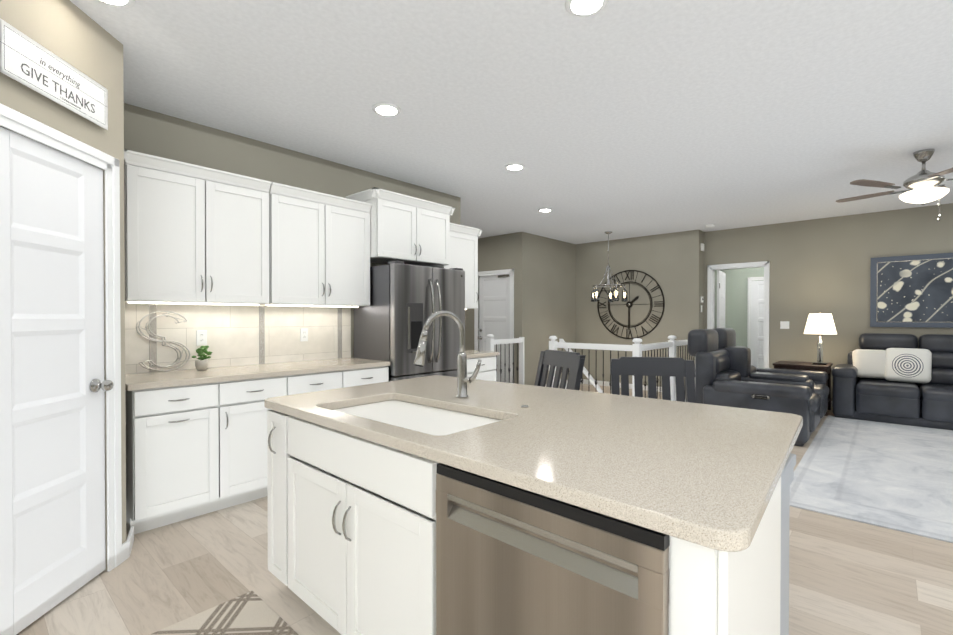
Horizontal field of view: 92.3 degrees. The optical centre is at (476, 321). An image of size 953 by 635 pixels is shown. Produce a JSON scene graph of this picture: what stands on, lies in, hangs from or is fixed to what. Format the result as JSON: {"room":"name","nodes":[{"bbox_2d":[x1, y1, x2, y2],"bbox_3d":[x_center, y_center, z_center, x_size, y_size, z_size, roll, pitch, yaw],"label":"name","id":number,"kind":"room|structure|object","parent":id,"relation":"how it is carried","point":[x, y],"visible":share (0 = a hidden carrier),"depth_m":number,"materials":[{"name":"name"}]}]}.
{"room":"kitchen","nodes":[
{"label":"kitchen","id":0,"kind":"room"},
{"bbox_2d":[0,0,125,570],"bbox_3d":[-1.940,-0.100,2.092,0.120,2.770,0.762,0,0,-3],"label":"wall","id":1,"kind":"structure","parent":0,"point":[70,32],"depth_m":2.20,"materials":[{"name":"beige paint"}]},
{"bbox_2d":[0,18,107,129],"bbox_3d":[-1.861,-1.067,2.036,0.030,0.205,0.555,0,0,-3],"label":"sign","id":2,"kind":"object","parent":1,"relation":"attached to","point":[25,60],"visible":1,"depth_m":1.98,"materials":[{"name":"white wood"}]},
{"bbox_2d":[0,127,112,634],"bbox_3d":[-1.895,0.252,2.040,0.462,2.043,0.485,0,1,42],"label":"pantry door","id":3,"kind":"structure","parent":1,"relation":"in","point":[54,385],"depth_m":2.03,"materials":[{"name":"white wood"}]},
{"bbox_2d":[0,103,121,571],"bbox_3d":[-1.867,0.218,2.033,0.018,2.135,0.780,0,0,-3],"label":"door frame","id":4,"kind":"structure","parent":1,"relation":"attached to","point":[23,124],"depth_m":2.36,"materials":[{"name":"white wood"}]},
{"bbox_2d":[122,541,128,562],"bbox_3d":[-1.892,1.238,2.455,0.014,0.090,0.064,0,0,-3],"label":"baseboard return","id":5,"kind":"object","parent":1,"relation":"attached to","point":[125,550],"visible":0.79,"depth_m":2.46,"materials":[{"name":"white wood"}]},
{"bbox_2d":[124,103,460,373],"bbox_3d":[-1.384,-0.118,4.370,0.120,2.770,3.430,0,1,42],"label":"wall","id":6,"kind":"structure","parent":0,"point":[150,132],"depth_m":3.76,"materials":[{"name":"paint"}]},
{"bbox_2d":[124,149,270,303],"bbox_3d":[-2.021,-0.602,3.281,0.372,0.935,0.945,0,1,42],"label":"upper cabinet","id":7,"kind":"object","parent":6,"relation":"attached to","point":[193,233],"visible":1,"depth_m":3.15,"materials":[{"name":"white wood"}]},
{"bbox_2d":[128,301,258,305],"bbox_3d":[-2.006,-0.128,3.316,0.040,0.011,0.830,0,1,42],"label":"under-cabinet light","id":8,"kind":"object","parent":7,"relation":"attached to","point":[237,304],"depth_m":3.28,"materials":[{"name":"white"}]},
{"bbox_2d":[125,302,350,373],"bbox_3d":[-1.333,0.104,4.323,0.024,0.492,3.415,0,1,42],"label":"backsplash","id":9,"kind":"structure","parent":6,"relation":"attached to","point":[234,335],"depth_m":3.67,"materials":[{"name":"tile"}]},
{"bbox_2d":[259,182,371,305],"bbox_3d":[-1.393,-0.607,3.981,0.372,0.935,0.915,0,1,42],"label":"upper cabinet","id":10,"kind":"object","parent":6,"relation":"attached to","point":[319,248],"visible":0.96,"depth_m":3.83,"materials":[{"name":"white wood"}]},
{"bbox_2d":[266,304,357,307],"bbox_3d":[-1.402,-0.133,3.990,0.040,0.011,0.840,0,1,42],"label":"under-cabinet light","id":11,"kind":"object","parent":10,"relation":"attached to","point":[267,304],"depth_m":3.93,"materials":[{"name":"white plastic"}]},
{"bbox_2d":[346,187,454,266],"bbox_3d":[-0.738,-0.900,4.634,0.472,0.610,1.025,0,1,42],"label":"upper cabinet","id":12,"kind":"object","parent":6,"relation":"attached to","point":[406,229],"visible":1,"depth_m":4.43,"materials":[{"name":"white wood"}]},
{"bbox_2d":[436,223,482,308],"bbox_3d":[-0.261,-0.610,5.243,0.372,0.920,0.605,0,1,42],"label":"upper cabinet","id":13,"kind":"object","parent":6,"relation":"attached to","point":[463,247],"visible":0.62,"depth_m":5.21,"materials":[{"name":"white wood"}]},
{"bbox_2d":[16,384,952,634],"bbox_3d":[2.202,1.331,3.872,11.900,0.120,13.700,0,1,42],"label":"floor","id":14,"kind":"structure","parent":0,"point":[848,577],"depth_m":2.26,"materials":[{"name":"brown wood"}]},
{"bbox_2d":[125,381,232,533],"bbox_3d":[-2.055,0.838,3.072,0.616,0.880,0.521,0,1,42],"label":"base cabinet","id":15,"kind":"object","parent":14,"relation":"on","point":[196,450],"depth_m":2.85,"materials":[{"name":"white wood"}]},
{"bbox_2d":[125,357,389,390],"bbox_3d":[-1.613,0.375,3.542,0.621,0.038,1.875,0,1,42],"label":"countertop","id":16,"kind":"structure","parent":15,"relation":"on","point":[148,380],"depth_m":3.28,"materials":[{"name":"stone"}]},
{"bbox_2d":[136,311,190,370],"bbox_3d":[-2.224,0.141,3.258,0.122,0.433,0.308,0,1,42],"label":"decorative letter","id":17,"kind":"object","parent":16,"relation":"on","point":[162,341],"visible":0.98,"depth_m":3.24,"materials":[{"name":"silver metal"}]},
{"bbox_2d":[192,346,212,370],"bbox_3d":[-2.015,0.268,3.365,0.122,0.179,0.126,0,1,42],"label":"potted plant","id":18,"kind":"object","parent":16,"relation":"on","point":[202,363],"visible":1,"depth_m":3.34,"materials":[{"name":"green plant"}]},
{"bbox_2d":[150,591,298,634],"bbox_3d":[-0.665,1.285,1.396,1.625,0.012,0.625,0,1,42],"label":"kitchen rug","id":19,"kind":"object","parent":14,"relation":"on","point":[251,613],"visible":0.96,"depth_m":1.95,"materials":[{"name":"beige fabric"}]},
{"bbox_2d":[233,375,296,505],"bbox_3d":[-1.768,0.835,3.392,0.616,0.880,0.582,0,1,42],"label":"base cabinet","id":20,"kind":"object","parent":14,"relation":"on","point":[249,411],"depth_m":3.19,"materials":[{"name":"white wood"}]},
{"bbox_2d":[297,369,352,393],"bbox_3d":[-1.461,0.832,3.734,0.616,0.880,0.582,0,1,42],"label":"base cabinet","id":21,"kind":"object","parent":14,"relation":"on","point":[312,382],"depth_m":3.58,"materials":[{"name":"white wood"}]},
{"bbox_2d":[353,366,388,385],"bbox_3d":[-1.174,0.830,4.054,0.616,0.880,0.521,0,1,42],"label":"base cabinet","id":22,"kind":"object","parent":14,"relation":"on","point":[363,376],"depth_m":3.89,"materials":[{"name":"white wood"}]},
{"bbox_2d":[267,400,500,634],"bbox_3d":[-0.252,0.846,1.982,1.028,0.880,0.802,0,1,42],"label":"base cabinet","id":23,"kind":"object","parent":14,"relation":"on","point":[366,537],"depth_m":1.76,"materials":[{"name":"white wood"}]},
{"bbox_2d":[354,261,464,380],"bbox_3d":[-0.624,0.353,4.542,0.707,1.785,0.905,0,1,42],"label":"refrigerator","id":24,"kind":"object","parent":14,"relation":"on","point":[407,301],"visible":0.62,"depth_m":4.23,"materials":[{"name":"silver metal"}]},
{"bbox_2d":[467,356,495,380],"bbox_3d":[-0.169,0.821,5.148,0.652,0.880,0.540,0,1,42],"label":"base cabinet","id":25,"kind":"object","parent":14,"relation":"on","point":[487,370],"visible":0.25,"depth_m":5.00,"materials":[{"name":"white wood"}]},
{"bbox_2d":[465,350,498,357],"bbox_3d":[-0.168,0.362,5.154,0.621,0.038,0.585,0,1,42],"label":"countertop","id":26,"kind":"structure","parent":25,"relation":"on","point":[472,353],"depth_m":5.04,"materials":[{"name":"stone"}]},
{"bbox_2d":[486,334,523,383],"bbox_3d":[0.482,0.719,7.484,0.090,1.047,0.909,0,1,42],"label":"stair railing","id":27,"kind":"object","parent":14,"relation":"on","point":[490,342],"depth_m":7.61,"materials":[{"name":"white wood"}]},
{"bbox_2d":[534,350,585,389],"bbox_3d":[0.337,0.736,2.852,0.515,1.087,0.430,0,1,-26],"label":"stool","id":28,"kind":"object","parent":14,"relation":"on","point":[567,360],"visible":0.19,"depth_m":2.92,"materials":[{"name":"grey wood"}]},
{"bbox_2d":[549,336,630,393],"bbox_3d":[1.513,0.729,6.192,1.210,1.047,0.120,0,1,42],"label":"stair railing","id":29,"kind":"object","parent":14,"relation":"on","point":[553,345],"depth_m":6.25,"materials":[{"name":"white wood"}]},
{"bbox_2d":[407,453,795,634],"bbox_3d":[0.395,0.851,1.401,0.854,0.880,0.802,0,1,42],"label":"base cabinet","id":30,"kind":"object","parent":14,"relation":"on","point":[486,556],"depth_m":1.10,"materials":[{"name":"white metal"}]},
{"bbox_2d":[264,375,802,551],"bbox_3d":[0.131,0.387,1.981,2.076,0.038,1.314,0,1,42],"label":"countertop","id":31,"kind":"structure","parent":30,"relation":"on","point":[706,475],"depth_m":1.39,"materials":[{"name":"stone"}]},
{"bbox_2d":[414,311,527,407],"bbox_3d":[-0.027,0.159,2.030,0.475,0.417,0.277,0,1,42],"label":"faucet","id":32,"kind":"object","parent":31,"relation":"on","point":[463,379],"visible":1,"depth_m":2.18,"materials":[{"name":"grey metal"}]},
{"bbox_2d":[610,357,695,402],"bbox_3d":[0.902,0.740,2.265,0.430,1.087,0.515,0,0,12],"label":"chair","id":33,"kind":"object","parent":14,"relation":"on","point":[664,368],"visible":0.06,"depth_m":2.46,"materials":[{"name":"grey wood"}]},
{"bbox_2d":[631,335,693,401],"bbox_3d":[2.839,0.725,6.674,0.120,1.047,2.569,0,1,42],"label":"stair railing","id":34,"kind":"object","parent":14,"relation":"on","point":[637,348],"depth_m":6.34,"materials":[{"name":"white wood"}]},
{"bbox_2d":[687,328,828,446],"bbox_3d":[3.511,0.677,5.686,1.280,1.160,1.987,0,1,42],"label":"seat","id":35,"kind":"object","parent":14,"relation":"on","point":[727,374],"visible":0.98,"depth_m":5.31,"materials":[{"name":"grey leather"}]},
{"bbox_2d":[773,360,832,415],"bbox_3d":[4.609,0.920,6.479,0.630,0.660,0.590,0,1,42],"label":"end table","id":36,"kind":"object","parent":14,"relation":"on","point":[798,365],"visible":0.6,"depth_m":6.36,"materials":[{"name":"black wood"}]},
{"bbox_2d":[804,311,836,364],"bbox_3d":[4.732,0.224,6.310,0.370,0.735,0.370,0,1,42],"label":"table lamp","id":37,"kind":"object","parent":36,"relation":"on","point":[820,324],"visible":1,"depth_m":6.22,"materials":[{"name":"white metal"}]},
{"bbox_2d":[790,415,952,542],"bbox_3d":[4.864,1.270,3.312,3.990,0.011,3.820,0,1,42],"label":"area rug","id":38,"kind":"object","parent":14,"relation":"on","point":[898,477],"visible":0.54,"depth_m":3.73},
{"bbox_2d":[831,333,952,429],"bbox_3d":[5.748,0.713,5.516,2.287,1.090,0.950,0,1,42],"label":"sofa","id":39,"kind":"object","parent":14,"relation":"on","point":[902,379],"visible":1,"depth_m":5.73,"materials":[{"name":"grey leather"}]},
{"bbox_2d":[465,232,526,384],"bbox_3d":[0.097,-0.151,8.515,1.949,2.770,0.120,0,1,42],"label":"wall","id":40,"kind":"structure","parent":0,"point":[519,253],"depth_m":7.95,"materials":[{"name":"paint"}]},
{"bbox_2d":[478,274,509,382],"bbox_3d":[0.321,0.197,8.241,0.768,2.055,0.114,0,1,42],"label":"entry door","id":41,"kind":"structure","parent":40,"relation":"in","point":[494,305],"depth_m":8.23,"materials":[{"name":"white wood"}]},
{"bbox_2d":[474,269,513,382],"bbox_3d":[0.304,0.161,8.239,0.912,2.151,0.018,0,1,42],"label":"door frame","id":42,"kind":"structure","parent":40,"relation":"attached to","point":[498,272],"depth_m":7.98,"materials":[{"name":"white wood"}]},
{"bbox_2d":[70,0,952,243],"bbox_3d":[2.202,-1.559,3.849,11.900,0.120,13.700,0,1,42],"label":"ceiling","id":43,"kind":"structure","parent":0,"point":[621,119],"depth_m":3.02,"materials":[{"name":"paint"}]},
{"bbox_2d":[98,0,134,6],"bbox_3d":[-1.659,-1.477,2.060,0.195,0.014,0.195,0,0,-3],"label":"recessed light","id":44,"kind":"object","parent":43,"relation":"in","point":[117,3],"depth_m":2.11,"materials":[{"name":"white"}]},
{"bbox_2d":[372,103,400,115],"bbox_3d":[-0.632,-1.486,3.221,0.195,0.014,0.195,0,0,-3],"label":"recessed light","id":45,"kind":"object","parent":43,"relation":"in","point":[384,109],"depth_m":3.20,"materials":[{"name":"white"}]},
{"bbox_2d":[505,163,524,170],"bbox_3d":[0.371,-1.496,4.444,0.195,0.014,0.195,0,0,-3],"label":"recessed light","id":46,"kind":"object","parent":43,"relation":"in","point":[513,166],"depth_m":4.41,"materials":[{"name":"white"}]},
{"bbox_2d":[538,208,551,211],"bbox_3d":[0.933,-1.510,6.223,0.195,0.014,0.195,0,0,-3],"label":"recessed light","id":47,"kind":"object","parent":43,"relation":"in","point":[542,209],"depth_m":6.21,"materials":[{"name":"white"}]},
{"bbox_2d":[565,0,607,16],"bbox_3d":[0.511,-1.478,2.129,0.195,0.014,0.195,0,0,-3],"label":"recessed light","id":48,"kind":"object","parent":43,"relation":"in","point":[582,8],"depth_m":2.15,"materials":[{"name":"white"}]},
{"bbox_2d":[591,231,627,301],"bbox_3d":[2.234,-0.935,7.830,0.598,1.190,0.614,0,1,42],"label":"pendant light","id":49,"kind":"object","parent":43,"relation":"hanging from","point":[613,296],"visible":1,"depth_m":7.78,"materials":[{"name":"silver metal"}]},
{"bbox_2d":[705,224,714,227],"bbox_3d":[3.689,-1.506,7.231,0.140,0.038,0.140,0,1,42],"label":"smoke detector","id":50,"kind":"object","parent":43,"relation":"attached to","point":[710,225],"visible":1,"depth_m":7.19,"materials":[{"name":"white plastic"}]},
{"bbox_2d":[836,149,952,221],"bbox_3d":[3.990,-1.180,4.056,1.306,0.640,1.289,0,1,42],"label":"ceiling fan","id":51,"kind":"object","parent":43,"relation":"hanging from","point":[921,188],"visible":1,"depth_m":4.00,"materials":[{"name":"grey metal"}]},
{"bbox_2d":[526,233,575,384],"bbox_3d":[1.379,-0.151,8.574,0.120,2.770,1.680,0,1,42],"label":"wall","id":52,"kind":"structure","parent":0,"point":[551,291],"depth_m":8.40,"materials":[{"name":"paint"}]},
{"bbox_2d":[576,230,690,388],"bbox_3d":[2.791,-0.151,8.517,2.300,2.770,0.120,0,1,42],"label":"wall","id":53,"kind":"structure","parent":0,"point":[663,261],"depth_m":8.35,"materials":[{"name":"paint"}]},
{"bbox_2d":[597,270,664,338],"bbox_3d":[2.801,-0.310,8.400,1.270,1.270,0.040,0,1,42],"label":"wall clock","id":54,"kind":"object","parent":53,"relation":"attached to","point":[628,304],"visible":0.83,"depth_m":8.38,"materials":[{"name":"grey metal"}]},
{"bbox_2d":[581,379,685,394],"bbox_3d":[2.791,1.190,8.438,2.180,0.090,0.014,0,1,42],"label":"baseboard","id":55,"kind":"structure","parent":53,"relation":"attached to","point":[599,383],"depth_m":8.73,"materials":[{"name":"white wood"}]},
{"bbox_2d":[691,230,703,363],"bbox_3d":[3.752,-0.145,7.776,0.120,2.770,0.300,0,1,42],"label":"wall","id":56,"kind":"structure","parent":0,"point":[697,277],"depth_m":7.67,"materials":[{"name":"paint"}]},
{"bbox_2d":[714,267,763,346],"bbox_3d":[5.745,-0.156,9.159,2.100,2.770,0.120,0,1,42],"label":"wall","id":57,"kind":"structure","parent":0,"point":[736,295],"depth_m":9.41,"materials":[{"name":"grey"}]},
{"bbox_2d":[747,277,763,367],"bbox_3d":[5.786,0.173,8.938,0.890,2.115,0.099,0,1,42],"label":"closet door","id":58,"kind":"structure","parent":57,"relation":"in","point":[755,318],"depth_m":9.16,"materials":[{"name":"white wood"}]},
{"bbox_2d":[704,203,952,400],"bbox_3d":[6.517,-0.128,5.579,7.170,2.770,0.120,0,1,42],"label":"wall","id":59,"kind":"structure","parent":0,"point":[822,265],"depth_m":6.72,"materials":[{"name":"paint"}]},
{"bbox_2d":[717,270,725,327],"bbox_3d":[4.357,0.171,8.146,0.047,2.108,0.747,0,1,36],"label":"room door","id":60,"kind":"structure","parent":59,"relation":"in","point":[721,283],"depth_m":8.05,"materials":[{"name":"white wood"}]},
{"bbox_2d":[707,261,769,367],"bbox_3d":[4.311,0.144,7.554,0.900,2.195,0.148,0,1,42],"label":"door frame","id":61,"kind":"structure","parent":59,"relation":"attached to","point":[711,269],"depth_m":7.43,"materials":[{"name":"white wood"}]},
{"bbox_2d":[780,321,788,328],"bbox_3d":[4.758,0.055,7.072,0.115,0.115,0.009,0,1,42],"label":"light switch","id":62,"kind":"object","parent":59,"relation":"attached to","point":[784,324],"depth_m":7.07,"materials":[{"name":"white plastic"}]},
{"bbox_2d":[870,253,952,327],"bbox_3d":[5.870,-0.401,6.053,1.010,0.960,0.035,0,1,42],"label":"artwork","id":63,"kind":"object","parent":59,"relation":"attached to","point":[911,291],"visible":0.98,"depth_m":6.10,"materials":[{"name":"paper"}]},
{"bbox_3d":[-2.234,-0.105,2.721,0.824,2.770,0.160,0,1,42],"label":"wall","id":64,"kind":"structure","parent":0,"visible":0},
{"bbox_2d":[127,526,133,556],"bbox_3d":[-1.949,1.236,2.579,0.014,0.090,0.209,0,1,-31],"label":"baseboard return","id":65,"kind":"object","parent":64,"relation":"attached to","point":[130,538],"visible":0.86,"depth_m":2.57,"materials":[{"name":"white wood"}]}
]}

